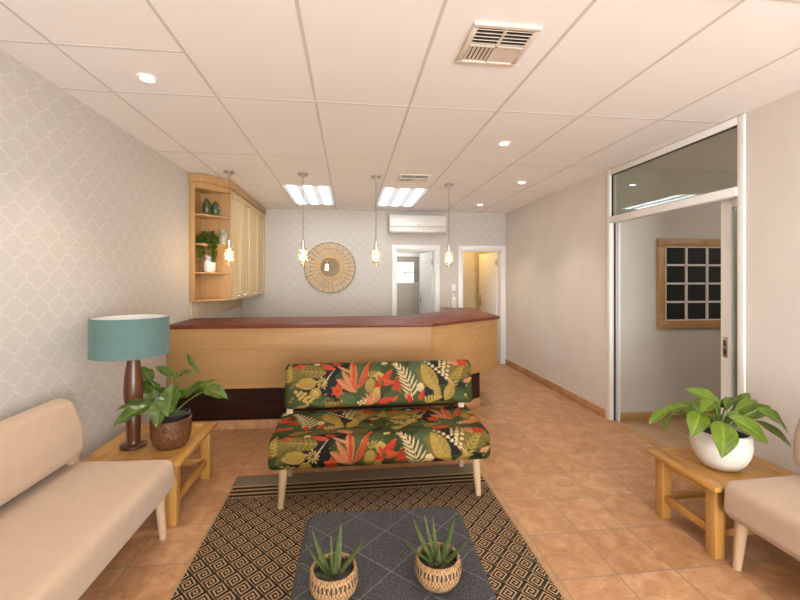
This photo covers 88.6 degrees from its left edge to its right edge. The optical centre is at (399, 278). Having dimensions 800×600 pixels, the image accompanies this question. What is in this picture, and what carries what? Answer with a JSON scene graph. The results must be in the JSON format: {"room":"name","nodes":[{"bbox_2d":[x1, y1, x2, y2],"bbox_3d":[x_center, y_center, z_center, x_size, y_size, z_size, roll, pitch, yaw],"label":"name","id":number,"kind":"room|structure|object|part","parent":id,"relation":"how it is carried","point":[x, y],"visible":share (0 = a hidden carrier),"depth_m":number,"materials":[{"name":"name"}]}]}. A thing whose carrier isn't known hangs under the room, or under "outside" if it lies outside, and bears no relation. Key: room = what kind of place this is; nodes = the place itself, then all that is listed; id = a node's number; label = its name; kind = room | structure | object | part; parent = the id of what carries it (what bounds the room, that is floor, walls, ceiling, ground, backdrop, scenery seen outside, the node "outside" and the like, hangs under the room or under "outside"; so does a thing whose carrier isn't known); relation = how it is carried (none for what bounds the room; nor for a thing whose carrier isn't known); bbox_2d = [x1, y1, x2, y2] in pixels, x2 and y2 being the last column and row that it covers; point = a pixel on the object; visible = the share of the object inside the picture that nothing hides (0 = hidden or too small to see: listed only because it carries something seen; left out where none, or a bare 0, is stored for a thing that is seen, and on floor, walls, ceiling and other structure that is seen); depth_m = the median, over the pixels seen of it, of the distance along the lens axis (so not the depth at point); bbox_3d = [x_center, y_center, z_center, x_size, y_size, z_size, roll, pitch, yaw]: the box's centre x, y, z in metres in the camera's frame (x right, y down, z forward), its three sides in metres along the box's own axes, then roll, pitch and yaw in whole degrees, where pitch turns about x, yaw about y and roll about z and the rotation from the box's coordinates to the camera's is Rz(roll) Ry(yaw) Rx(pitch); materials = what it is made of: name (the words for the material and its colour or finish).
{"room":"reception waiting area","nodes":[
{"label":"reception waiting area","id":0,"kind":"room"},
{"bbox_2d":[0,49,241,460],"bbox_3d":[-1.957,0.165,1.584,0.100,2.590,10.220,0,0,-7],"label":"wall","id":1,"kind":"structure","parent":0,"point":[94,220],"depth_m":2.57,"materials":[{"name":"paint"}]},
{"bbox_2d":[189,181,230,301],"bbox_3d":[-2.093,-0.398,4.543,0.350,1.285,0.308,0,0,-7],"label":"open shelf unit","id":2,"kind":"object","parent":1,"relation":"attached to","point":[203,286],"visible":0.94,"depth_m":4.66,"materials":[{"name":"brown wood"}]},
{"bbox_3d":[-2.257,-0.398,4.527,0.019,1.285,0.265,0,0,-7],"label":"panel","id":3,"kind":"part","parent":2,"relation":"part of","materials":[{"name":"brown wood"}]},
{"bbox_2d":[202,199,210,213],"bbox_3d":[-2.125,-0.795,4.510,0.092,0.176,0.092,0,0,-7],"label":"vase","id":4,"kind":"object","parent":2,"relation":"on","point":[206,206],"visible":0.91,"depth_m":4.48,"materials":[{"name":"green ceramic"}]},
{"bbox_2d":[195,231,218,261],"bbox_3d":[-2.110,-0.353,4.508,0.241,0.365,0.163,0,0,-7],"label":"trailing plant","id":5,"kind":"object","parent":2,"relation":"on","point":[208,239],"visible":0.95,"depth_m":4.47,"materials":[{"name":"green plant"}]},
{"bbox_2d":[203,255,215,271],"bbox_3d":[-2.107,-0.174,4.537,0.124,0.193,0.124,0,0,-7],"label":"jar","id":6,"kind":"object","parent":2,"relation":"on","point":[209,266],"visible":0.77,"depth_m":4.49,"materials":[{"name":"white ceramic"}]},
{"bbox_3d":[-2.101,-0.376,4.541,0.295,0.022,0.265,0,0,-7],"label":"shelf","id":7,"kind":"part","parent":2,"relation":"part of","materials":[{"name":"brown wood"}]},
{"bbox_3d":[-2.101,-0.696,4.541,0.295,0.022,0.265,0,0,-7],"label":"shelf","id":8,"kind":"part","parent":2,"relation":"part of","materials":[{"name":"brown wood"}]},
{"bbox_3d":[-2.101,-0.066,4.541,0.295,0.022,0.265,0,0,-7],"label":"shelf","id":9,"kind":"part","parent":2,"relation":"part of","materials":[{"name":"brown wood"}]},
{"bbox_3d":[-2.101,0.234,4.541,0.295,0.022,0.265,0,0,-7],"label":"shelf","id":10,"kind":"part","parent":2,"relation":"part of","materials":[{"name":"brown wood"}]},
{"bbox_3d":[-2.090,-1.008,4.535,0.315,0.065,0.288,0,0,-7],"label":"rail","id":11,"kind":"part","parent":2,"relation":"part of","materials":[{"name":"brown wood"}]},
{"bbox_2d":[211,201,219,215],"bbox_3d":[-2.048,-0.786,4.555,0.088,0.157,0.088,0,0,-7],"label":"vase","id":12,"kind":"object","parent":2,"relation":"on","point":[215,209],"visible":1,"depth_m":4.53,"materials":[{"name":"green ceramic"}]},
{"bbox_3d":[-2.101,-0.398,4.688,0.330,1.285,0.018,0,0,-7],"label":"panel","id":13,"kind":"part","parent":2,"relation":"part of","materials":[{"name":"brown wood"}]},
{"bbox_2d":[219,229,227,244],"bbox_3d":[-1.981,-0.472,4.593,0.096,0.170,0.096,0,0,-7],"label":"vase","id":14,"kind":"object","parent":2,"relation":"on","point":[223,237],"visible":0.95,"depth_m":4.56,"materials":[{"name":"white ceramic"}]},
{"bbox_2d":[189,298,241,318],"bbox_3d":[-2.369,0.338,5.422,0.018,0.181,2.100,0,0,-7],"label":"wall panel","id":15,"kind":"object","parent":1,"relation":"attached to","point":[196,309],"visible":0.76,"depth_m":4.99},
{"bbox_2d":[188,173,265,213],"bbox_3d":[-2.199,-1.083,5.468,0.365,0.085,2.210,0,0,-7],"label":"trim","id":16,"kind":"structure","parent":1,"relation":"attached to","point":[192,177],"depth_m":4.59,"materials":[{"name":"brown wood"}]},
{"bbox_2d":[231,190,250,299],"bbox_3d":[-2.153,-0.397,5.166,0.381,1.284,0.938,0,0,-7],"label":"upper cabinet","id":17,"kind":"object","parent":1,"relation":"attached to","point":[240,208],"visible":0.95,"depth_m":5.11,"materials":[{"name":"brown wood"}]},
{"bbox_3d":[-1.977,-0.395,4.951,0.020,1.271,0.466,0,0,-7],"label":"door","id":18,"kind":"part","parent":17,"relation":"part of","materials":[{"name":"brown wood"}]},
{"bbox_3d":[-2.034,-0.395,5.418,0.020,1.271,0.466,0,0,-7],"label":"door","id":19,"kind":"part","parent":17,"relation":"part of","materials":[{"name":"brown wood"}]},
{"bbox_2d":[251,205,264,295],"bbox_3d":[-2.267,-0.397,6.094,0.381,1.284,0.928,0,0,-7],"label":"upper cabinet","id":20,"kind":"object","parent":1,"relation":"attached to","point":[257,217],"visible":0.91,"depth_m":6.05,"materials":[{"name":"brown wood"}]},
{"bbox_3d":[-2.091,-0.395,5.882,0.020,1.271,0.461,0,0,-7],"label":"door","id":21,"kind":"part","parent":20,"relation":"part of","materials":[{"name":"brown wood"}]},
{"bbox_3d":[-2.148,-0.395,6.343,0.020,1.271,0.461,0,0,-7],"label":"door","id":22,"kind":"part","parent":20,"relation":"part of","materials":[{"name":"brown wood"}]},
{"bbox_2d":[0,0,799,212],"bbox_3d":[0.262,-1.129,1.846,4.370,0.002,10.000,0,0,-7],"label":"ceiling grid","id":23,"kind":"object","parent":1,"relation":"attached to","point":[149,3],"depth_m":2.48,"materials":[{"name":"white metal"}]},
{"bbox_2d":[309,552,357,599],"bbox_3d":[-0.217,0.986,1.344,0.160,0.090,0.160,0,0,-7],"label":"woven pot","id":24,"kind":"object","parent":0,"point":[326,582],"depth_m":1.32,"materials":[{"name":"beige wicker"}]},
{"bbox_2d":[242,209,505,317],"bbox_3d":[-0.334,0.165,6.870,4.410,2.590,0.120,0,0,-7],"label":"wall","id":25,"kind":"structure","parent":0,"point":[288,292],"depth_m":6.75,"materials":[{"name":"paint"}]},
{"bbox_2d":[304,242,355,292],"bbox_3d":[-1.139,-0.185,6.679,0.830,0.830,0.032,0,0,-7],"label":"sunburst mirror","id":26,"kind":"object","parent":25,"relation":"attached to","point":[330,266],"visible":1,"depth_m":6.67,"materials":[{"name":"brown wicker"}]},
{"bbox_2d":[320,258,339,276],"bbox_3d":[-1.140,-0.185,6.686,0.316,0.316,0.010,0,0,-7],"label":"mirror glass","id":27,"kind":"object","parent":26,"relation":"attached to","point":[329,267],"depth_m":6.68,"materials":[{"name":"silver metal"}]},
{"bbox_2d":[392,245,439,315],"bbox_3d":[0.223,0.445,7.260,0.816,2.030,0.818,0,0,-7],"label":"door","id":28,"kind":"structure","parent":25,"relation":"in","point":[429,300],"depth_m":6.92,"materials":[{"name":"white paint"}]},
{"bbox_2d":[388,214,445,233],"bbox_3d":[0.278,-0.899,6.772,0.925,0.306,0.224,0,0,-7],"label":"air conditioner","id":29,"kind":"object","parent":25,"relation":"attached to","point":[397,223],"visible":1,"depth_m":6.68,"materials":[{"name":"white plastic"}]},
{"bbox_3d":[0.291,-0.943,6.672,0.901,0.169,0.016,0,0,-7],"label":"panel","id":30,"kind":"part","parent":29,"relation":"part of","materials":[{"name":"white plastic"}]},
{"bbox_2d":[452,284,455,291],"bbox_3d":[0.918,0.153,6.956,0.072,0.124,0.015,0,0,-7],"label":"light switch","id":31,"kind":"object","parent":25,"relation":"attached to","point":[453,285],"visible":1,"depth_m":6.95,"materials":[{"name":"white plastic"}]},
{"bbox_2d":[458,245,505,363],"bbox_3d":[1.360,0.445,7.399,0.836,2.030,0.818,0,0,-7],"label":"door","id":32,"kind":"structure","parent":25,"relation":"in","point":[492,266],"depth_m":7.12,"materials":[{"name":"white paint"}]},
{"bbox_2d":[0,0,799,213],"bbox_3d":[1.428,-1.160,3.147,7.200,0.060,12.500,0,0,-7],"label":"ceiling","id":33,"kind":"structure","parent":0,"point":[360,51],"depth_m":2.38,"materials":[{"name":"paint"}]},
{"bbox_2d":[135,73,158,83],"bbox_3d":[-1.421,-1.125,2.304,0.112,0.009,0.112,0,0,-7],"label":"recessed light","id":34,"kind":"object","parent":33,"relation":"in","point":[147,78],"visible":1,"depth_m":2.30,"materials":[{"name":"white paint"}]},
{"bbox_2d":[224,170,233,260],"bbox_3d":[-1.791,-0.635,4.294,0.104,0.990,0.104,0,0,-7],"label":"pendant lamp","id":35,"kind":"object","parent":33,"relation":"hanging from","point":[229,172],"visible":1,"depth_m":4.28,"materials":[{"name":"white glass"}]},
{"bbox_2d":[225,239,232,249],"bbox_3d":[-1.791,-0.362,4.294,0.064,0.105,0.048,0,0,-42],"label":"socket","id":36,"kind":"object","parent":35,"relation":"attached to","point":[228,241],"depth_m":4.28,"materials":[{"name":"silver metal"}]},
{"bbox_3d":[-1.791,-0.251,4.294,0.046,0.118,0.046,0,0,-7],"label":"bulb","id":37,"kind":"part","parent":35,"relation":"part of","materials":[{"name":"white glass"}]},
{"bbox_2d":[298,172,307,260],"bbox_3d":[-1.040,-0.635,4.396,0.104,0.990,0.104,0,0,-7],"label":"pendant lamp","id":38,"kind":"object","parent":33,"relation":"hanging from","point":[301,174],"visible":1,"depth_m":4.38,"materials":[{"name":"white"}]},
{"bbox_2d":[300,240,305,249],"bbox_3d":[-1.040,-0.362,4.396,0.064,0.105,0.048,0,0,-42],"label":"socket","id":39,"kind":"object","parent":38,"relation":"attached to","point":[302,242],"depth_m":4.38,"materials":[{"name":"silver metal"}]},
{"bbox_3d":[-1.040,-0.251,4.396,0.046,0.118,0.046,0,0,-7],"label":"bulb","id":40,"kind":"part","parent":38,"relation":"part of","materials":[{"name":"white glass"}]},
{"bbox_2d":[282,185,334,204],"bbox_3d":[-1.199,-1.122,5.555,0.594,0.008,1.194,0,0,-7],"label":"recessed light","id":41,"kind":"object","parent":33,"relation":"in","point":[320,195],"visible":1,"depth_m":5.44,"materials":[{"name":"white paint"}]},
{"bbox_2d":[371,175,380,260],"bbox_3d":[-0.264,-0.635,4.501,0.104,0.990,0.104,0,0,-7],"label":"pendant lamp","id":42,"kind":"object","parent":33,"relation":"hanging from","point":[375,177],"visible":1,"depth_m":4.49,"materials":[{"name":"white"}]},
{"bbox_2d":[374,241,377,250],"bbox_3d":[-0.264,-0.362,4.501,0.064,0.105,0.048,0,0,28],"label":"socket","id":43,"kind":"object","parent":42,"relation":"attached to","point":[375,243],"depth_m":4.49,"materials":[{"name":"silver metal"}]},
{"bbox_3d":[-0.264,-0.251,4.501,0.046,0.118,0.046,0,0,-7],"label":"bulb","id":44,"kind":"part","parent":42,"relation":"part of","materials":[{"name":"white glass"}]},
{"bbox_2d":[375,188,428,206],"bbox_3d":[-0.008,-1.122,5.701,0.594,0.008,1.194,0,0,-7],"label":"recessed light","id":45,"kind":"object","parent":33,"relation":"in","point":[387,196],"visible":1,"depth_m":5.57,"materials":[{"name":"white plastic"}]},
{"bbox_2d":[396,174,430,182],"bbox_3d":[0.147,-1.123,4.582,0.338,0.014,0.340,0,0,-7],"label":"ceiling vent","id":46,"kind":"object","parent":33,"relation":"in","point":[409,178],"visible":1,"depth_m":4.56,"materials":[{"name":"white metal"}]},
{"bbox_2d":[445,183,452,262],"bbox_3d":[0.584,-0.635,4.887,0.104,0.990,0.104,0,0,-7],"label":"pendant lamp","id":47,"kind":"object","parent":33,"relation":"hanging from","point":[448,185],"visible":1,"depth_m":4.87,"materials":[{"name":"white"}]},
{"bbox_2d":[456,21,542,66],"bbox_3d":[0.463,-1.122,1.977,0.313,0.014,0.328,0,0,-7],"label":"ceiling vent","id":48,"kind":"object","parent":33,"relation":"in","point":[496,44],"visible":1,"depth_m":1.96,"materials":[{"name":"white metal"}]},
{"bbox_2d":[497,141,510,145],"bbox_3d":[0.866,-1.125,3.411,0.112,0.009,0.112,0,0,-7],"label":"recessed light","id":49,"kind":"object","parent":33,"relation":"in","point":[502,143],"visible":1,"depth_m":3.40,"materials":[{"name":"white plastic"}]},
{"bbox_2d":[397,251,427,253],"bbox_3d":[-0.055,0.165,8.708,1.310,2.590,0.100,0,0,-7],"label":"wall","id":50,"kind":"structure","parent":0,"point":[415,252],"depth_m":8.70,"materials":[{"name":"paint"}]},
{"bbox_2d":[397,253,419,315],"bbox_3d":[0.105,0.460,8.695,0.725,2.000,0.085,0,0,-7],"label":"door","id":51,"kind":"structure","parent":50,"relation":"in","point":[408,264],"depth_m":8.69,"materials":[{"name":"white paint"}]},
{"bbox_3d":[0.105,-0.138,8.699,0.395,0.465,0.008,0,0,-7],"label":"pane","id":52,"kind":"part","parent":51,"relation":"part of","materials":[{"name":"white glass"}]},
{"bbox_2d":[78,362,799,599],"bbox_3d":[1.428,1.490,3.147,7.200,0.060,12.500,0,0,-7],"label":"floor","id":53,"kind":"structure","parent":0,"point":[578,484],"depth_m":2.57,"materials":[{"name":"tile"}]},
{"bbox_2d":[0,399,174,599],"bbox_3d":[-1.487,1.055,1.379,0.645,0.814,1.864,0,0,-7],"label":"sofa","id":54,"kind":"object","parent":53,"relation":"on","point":[63,518],"visible":1,"depth_m":1.82,"materials":[{"name":"beige fabric"}]},
{"bbox_3d":[-1.716,0.810,1.351,0.184,0.325,1.850,0,0,-7],"label":"backrest","id":55,"kind":"part","parent":54,"relation":"part of","materials":[{"name":"beige fabric"}]},
{"bbox_3d":[-1.463,1.111,1.382,0.596,0.203,1.860,0,0,-7],"label":"seat","id":56,"kind":"part","parent":54,"relation":"part of","materials":[{"name":"beige fabric"}]},
{"bbox_3d":[-1.343,1.325,2.291,0.059,0.274,0.065,0,0,-7],"label":"leg","id":57,"kind":"part","parent":54,"relation":"part of","materials":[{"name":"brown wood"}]},
{"bbox_2d":[80,422,217,526],"bbox_3d":[-1.621,1.265,2.700,0.590,0.390,0.695,0,0,-7],"label":"side table","id":58,"kind":"object","parent":53,"relation":"on","point":[201,432],"visible":0.42,"depth_m":2.57,"materials":[{"name":"brown wood"}]},
{"bbox_3d":[-1.871,1.083,2.670,0.085,0.026,0.695,0,0,-7],"label":"rail","id":59,"kind":"part","parent":58,"relation":"part of","materials":[{"name":"brown wood"}]},
{"bbox_2d":[88,314,169,450],"bbox_3d":[-1.715,0.655,2.621,0.449,0.828,0.436,0,0,-7],"label":"table lamp","id":60,"kind":"object","parent":58,"relation":"on","point":[131,338],"visible":0.9,"depth_m":2.50,"materials":[{"name":"teal fabric"}]},
{"bbox_3d":[-1.722,0.363,2.620,0.436,0.243,0.436,0,0,-7],"label":"lamp shade","id":61,"kind":"part","parent":60,"relation":"part of","materials":[{"name":"teal fabric"}]},
{"bbox_3d":[-1.584,1.083,2.398,0.420,0.026,0.085,0,0,-7],"label":"rail","id":62,"kind":"part","parent":58,"relation":"part of","materials":[{"name":"brown wood"}]},
{"bbox_3d":[-1.621,1.084,2.700,0.420,0.024,0.525,0,0,-7],"label":"panel","id":63,"kind":"part","parent":58,"relation":"part of","materials":[{"name":"brown wood"}]},
{"bbox_2d":[113,353,227,450],"bbox_3d":[-1.411,0.769,2.595,0.669,0.602,0.388,0,0,-7],"label":"potted plant","id":64,"kind":"object","parent":58,"relation":"on","point":[170,427],"visible":0.97,"depth_m":2.54,"materials":[{"name":"green plant"}]},
{"bbox_3d":[-1.466,0.977,2.626,0.240,0.186,0.240,0,0,-7],"label":"pot","id":65,"kind":"part","parent":64,"relation":"part of","materials":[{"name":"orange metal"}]},
{"bbox_3d":[-1.466,0.886,2.626,0.224,0.062,0.224,0,0,-7],"label":"nursery pot","id":66,"kind":"part","parent":64,"relation":"part of","materials":[{"name":"black plastic"}]},
{"bbox_3d":[-1.353,1.278,2.444,0.062,0.364,0.062,0,0,-7],"label":"leg","id":67,"kind":"part","parent":58,"relation":"part of","materials":[{"name":"brown wood"}]},
{"bbox_3d":[-1.658,1.083,3.003,0.420,0.026,0.085,0,0,-7],"label":"rail","id":68,"kind":"part","parent":58,"relation":"part of","materials":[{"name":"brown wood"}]},
{"bbox_3d":[-1.370,1.083,2.731,0.085,0.026,0.695,0,0,-7],"label":"rail","id":69,"kind":"part","parent":58,"relation":"part of","materials":[{"name":"brown wood"}]},
{"bbox_3d":[-1.423,1.278,3.013,0.062,0.364,0.062,0,0,-7],"label":"leg","id":70,"kind":"part","parent":58,"relation":"part of","materials":[{"name":"brown wood"}]},
{"bbox_2d":[166,308,499,429],"bbox_3d":[-0.554,0.945,4.944,3.495,1.030,2.090,0,0,-7],"label":"reception desk","id":71,"kind":"object","parent":53,"relation":"on","point":[249,357],"visible":0.66,"depth_m":3.96,"materials":[{"name":"mahogany"},{"name":"beech"},{"name":"dark brown wood"}]},
{"bbox_3d":[-0.935,0.751,3.933,2.492,0.568,0.025,0,0,-5],"label":"panel","id":72,"kind":"part","parent":71,"relation":"part of","materials":[{"name":"brown wood"}]},
{"bbox_2d":[170,308,499,328],"bbox_3d":[-0.553,0.448,4.944,3.495,0.035,2.090,0,0,-7],"label":"countertop","id":73,"kind":"structure","parent":71,"relation":"on","point":[453,315],"depth_m":4.15,"materials":[{"name":"brown wood"}]},
{"bbox_3d":[-0.330,1.416,4.490,3.696,0.088,1.248,0,0,-35],"label":"tile skirting","id":74,"kind":"part","parent":71,"relation":"part of","materials":[{"name":"tile"}]},
{"bbox_2d":[451,294,456,307],"bbox_3d":[0.802,0.322,6.073,0.078,0.215,0.078,0,0,-7],"label":"soap dispenser","id":75,"kind":"object","parent":71,"relation":"on","point":[454,300],"visible":0.97,"depth_m":6.04,"materials":[{"name":"white ceramic"}]},
{"bbox_3d":[0.714,0.751,4.413,1.128,0.568,0.025,0,0,-43],"label":"panel","id":76,"kind":"part","parent":71,"relation":"part of","materials":[{"name":"brown wood"}]},
{"bbox_3d":[1.052,0.751,5.489,0.025,0.568,1.360,0,0,-7],"label":"panel","id":77,"kind":"part","parent":71,"relation":"part of","materials":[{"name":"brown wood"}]},
{"bbox_2d":[168,463,566,599],"bbox_3d":[-0.145,1.456,1.841,1.800,0.008,2.590,0,0,-7],"label":"rug","id":78,"kind":"object","parent":53,"relation":"on","point":[250,549],"visible":0.59,"depth_m":2.40,"materials":[{"name":"fabric"}]},
{"bbox_2d":[268,359,490,508],"bbox_3d":[-0.137,1.050,2.939,1.460,0.808,0.636,0,0,-7],"label":"floral sofa","id":79,"kind":"object","parent":78,"relation":"on","point":[371,436],"visible":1,"depth_m":2.94,"materials":[{"name":"multicoloured fabric"}]},
{"bbox_3d":[-0.744,1.316,2.613,0.065,0.274,0.059,0,0,-7],"label":"leg","id":80,"kind":"part","parent":79,"relation":"part of","materials":[{"name":"brown wood"}]},
{"bbox_3d":[-0.797,1.308,3.009,0.080,0.291,0.057,0,0,38],"label":"leg","id":81,"kind":"part","parent":79,"relation":"part of","materials":[{"name":"brown wood"}]},
{"bbox_3d":[-0.150,0.805,3.171,1.430,0.319,0.170,0,0,-7],"label":"backrest","id":82,"kind":"part","parent":79,"relation":"part of","materials":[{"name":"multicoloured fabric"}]},
{"bbox_3d":[-0.144,1.103,2.918,1.440,0.203,0.596,0,0,-7],"label":"seat","id":83,"kind":"part","parent":79,"relation":"part of","materials":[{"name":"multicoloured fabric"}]},
{"bbox_3d":[0.468,1.308,3.164,0.057,0.291,0.080,0,0,38],"label":"leg","id":84,"kind":"part","parent":79,"relation":"part of","materials":[{"name":"brown wood"}]},
{"bbox_3d":[0.511,1.316,2.767,0.065,0.274,0.059,0,0,-7],"label":"leg","id":85,"kind":"part","parent":79,"relation":"part of","materials":[{"name":"brown wood"}]},
{"bbox_2d":[290,506,496,599],"bbox_3d":[-0.031,1.242,1.447,0.702,0.420,0.844,0,0,-7],"label":"coffee table","id":86,"kind":"object","parent":78,"relation":"on","point":[385,562],"visible":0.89,"depth_m":1.57,"materials":[{"name":"grey fabric"}]},
{"bbox_2d":[301,524,364,599],"bbox_3d":[-0.223,0.938,1.346,0.188,0.187,0.164,0,0,7],"label":"aloe","id":87,"kind":"object","parent":86,"relation":"on","point":[333,575],"visible":1,"depth_m":1.33,"materials":[{"name":"plant"}]},
{"bbox_2d":[405,517,465,593],"bbox_3d":[0.125,0.938,1.410,0.179,0.187,0.177,0,0,29],"label":"aloe","id":88,"kind":"object","parent":86,"relation":"on","point":[437,566],"visible":1,"depth_m":1.38,"materials":[{"name":"plant"}]},
{"bbox_2d":[414,542,460,593],"bbox_3d":[0.129,0.986,1.398,0.160,0.090,0.160,0,0,-7],"label":"woven pot","id":89,"kind":"object","parent":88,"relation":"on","point":[439,574],"depth_m":1.36,"materials":[{"name":"beige wicker"}]},
{"bbox_2d":[611,420,667,448],"bbox_3d":[2.287,1.457,3.532,0.060,0.006,1.395,0,0,-7],"label":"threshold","id":90,"kind":"structure","parent":53,"relation":"on","point":[660,445],"depth_m":3.83,"materials":[{"name":"brown wood"}]},
{"bbox_2d":[647,447,797,559],"bbox_3d":[1.873,1.265,2.373,0.585,0.390,0.485,0,0,-7],"label":"side table","id":91,"kind":"object","parent":53,"relation":"on","point":[683,462],"visible":0.47,"depth_m":2.28,"materials":[{"name":"brown wood"}]},
{"bbox_3d":[1.621,1.278,2.525,0.062,0.364,0.062,0,0,-7],"label":"leg","id":92,"kind":"part","parent":91,"relation":"part of","materials":[{"name":"brown wood"}]},
{"bbox_3d":[1.848,1.083,2.571,0.415,0.026,0.085,0,0,-7],"label":"rail","id":93,"kind":"part","parent":91,"relation":"part of","materials":[{"name":"brown wood"}]},
{"bbox_3d":[1.625,1.083,2.343,0.085,0.026,0.485,0,0,-7],"label":"rail","id":94,"kind":"part","parent":91,"relation":"part of","materials":[{"name":"brown wood"}]},
{"bbox_3d":[1.665,1.278,2.165,0.062,0.364,0.062,0,0,-7],"label":"leg","id":95,"kind":"part","parent":91,"relation":"part of","materials":[{"name":"brown wood"}]},
{"bbox_2d":[649,387,790,471],"bbox_3d":[1.823,0.857,2.320,0.930,0.426,0.356,0,0,-15],"label":"potted plant","id":96,"kind":"object","parent":91,"relation":"on","point":[719,445],"visible":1,"depth_m":2.26,"materials":[{"name":"green plant"}]},
{"bbox_2d":[689,423,753,471],"bbox_3d":[1.833,0.966,2.345,0.292,0.208,0.292,0,0,-7],"label":"plant pot","id":97,"kind":"object","parent":96,"relation":"on","point":[703,446],"depth_m":2.25,"materials":[{"name":"white ceramic"}]},
{"bbox_3d":[1.873,1.084,2.373,0.415,0.024,0.315,0,0,-7],"label":"panel","id":98,"kind":"part","parent":91,"relation":"part of","materials":[{"name":"brown wood"}]},
{"bbox_3d":[1.897,1.083,2.175,0.415,0.026,0.085,0,0,-7],"label":"rail","id":99,"kind":"part","parent":91,"relation":"part of","materials":[{"name":"brown wood"}]},
{"bbox_3d":[2.121,1.083,2.404,0.085,0.026,0.485,0,0,-7],"label":"rail","id":100,"kind":"part","parent":91,"relation":"part of","materials":[{"name":"brown wood"}]},
{"bbox_2d":[724,416,799,570],"bbox_3d":[2.030,1.055,1.329,0.596,0.814,1.604,0,0,-7],"label":"sofa","id":101,"kind":"object","parent":53,"relation":"on","point":[769,507],"visible":1,"depth_m":1.95,"materials":[{"name":"beige fabric"}]},
{"bbox_3d":[1.710,1.325,2.053,0.059,0.274,0.065,0,0,-7],"label":"leg","id":102,"kind":"part","parent":101,"relation":"part of","materials":[{"name":"brown wood"}]},
{"bbox_3d":[2.030,1.111,1.329,0.596,0.203,1.600,0,0,-7],"label":"seat","id":103,"kind":"part","parent":101,"relation":"part of","materials":[{"name":"beige fabric"}]},
{"bbox_3d":[2.199,0.810,1.350,0.184,0.325,1.590,0,0,-7],"label":"backrest","id":104,"kind":"part","parent":101,"relation":"part of","materials":[{"name":"beige fabric"}]},
{"bbox_2d":[463,252,492,309],"bbox_3d":[1.359,0.165,8.226,1.100,2.590,0.100,0,0,-7],"label":"wall","id":105,"kind":"structure","parent":0,"point":[470,259],"depth_m":8.19,"materials":[{"name":"beige paint"}]},
{"bbox_2d":[506,171,606,417],"bbox_3d":[2.019,0.165,5.675,0.050,2.590,2.825,0,0,-7],"label":"wall","id":106,"kind":"structure","parent":0,"point":[556,243],"depth_m":5.16,"materials":[{"name":"white paint"}]},
{"bbox_2d":[505,359,604,416],"bbox_3d":[1.986,1.416,5.697,0.012,0.088,2.775,0,0,-7],"label":"baseboard","id":107,"kind":"structure","parent":106,"relation":"attached to","point":[589,405],"depth_m":5.18,"materials":[{"name":"ceramic"}]},
{"bbox_2d":[607,114,745,427],"bbox_3d":[2.345,0.168,3.156,0.128,2.585,2.255,0,0,-7],"label":"door","id":108,"kind":"structure","parent":106,"relation":"in","point":[730,198],"depth_m":3.02,"materials":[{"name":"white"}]},
{"bbox_3d":[2.245,0.443,4.220,0.016,2.035,0.050,0,0,-7],"label":"slide post","id":109,"kind":"part","parent":108,"relation":"part of","materials":[{"name":"white metal"}]},
{"bbox_3d":[2.384,0.500,3.007,0.008,0.150,0.036,0,0,-7],"label":"flush handle","id":110,"kind":"part","parent":108,"relation":"part of","materials":[{"name":"silver metal"}]},
{"bbox_3d":[2.464,0.425,2.546,0.040,2.050,1.015,0,0,-7],"label":"sliding frame","id":111,"kind":"part","parent":108,"relation":"part of","materials":[{"name":"white metal"}]},
{"bbox_2d":[616,170,736,412],"bbox_3d":[3.544,0.165,4.454,2.680,2.590,0.100,0,0,-7],"label":"wall","id":112,"kind":"structure","parent":0,"point":[657,365],"depth_m":4.30,"materials":[{"name":"white paint"}]},
{"bbox_2d":[616,408,720,419],"bbox_3d":[3.506,1.423,4.392,2.570,0.075,0.014,0,0,-7],"label":"baseboard","id":113,"kind":"structure","parent":112,"relation":"attached to","point":[628,415],"depth_m":4.26,"materials":[{"name":"brown wood"}]},
{"bbox_2d":[657,238,720,328],"bbox_3d":[3.135,0.048,4.339,0.900,0.945,0.030,0,0,-7],"label":"window","id":114,"kind":"structure","parent":112,"relation":"in","point":[688,270],"depth_m":4.32,"materials":[{"name":"brown wood"}]},
{"bbox_3d":[3.134,0.048,4.347,0.730,0.775,0.010,0,0,-7],"label":"pane","id":115,"kind":"part","parent":114,"relation":"part of","materials":[{"name":"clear glass"}]},
{"bbox_2d":[746,90,799,473],"bbox_3d":[2.719,0.165,-0.029,0.050,2.590,5.680,0,0,-7],"label":"wall","id":116,"kind":"structure","parent":0,"point":[772,128],"depth_m":2.60,"materials":[{"name":"white paint"}]}
]}

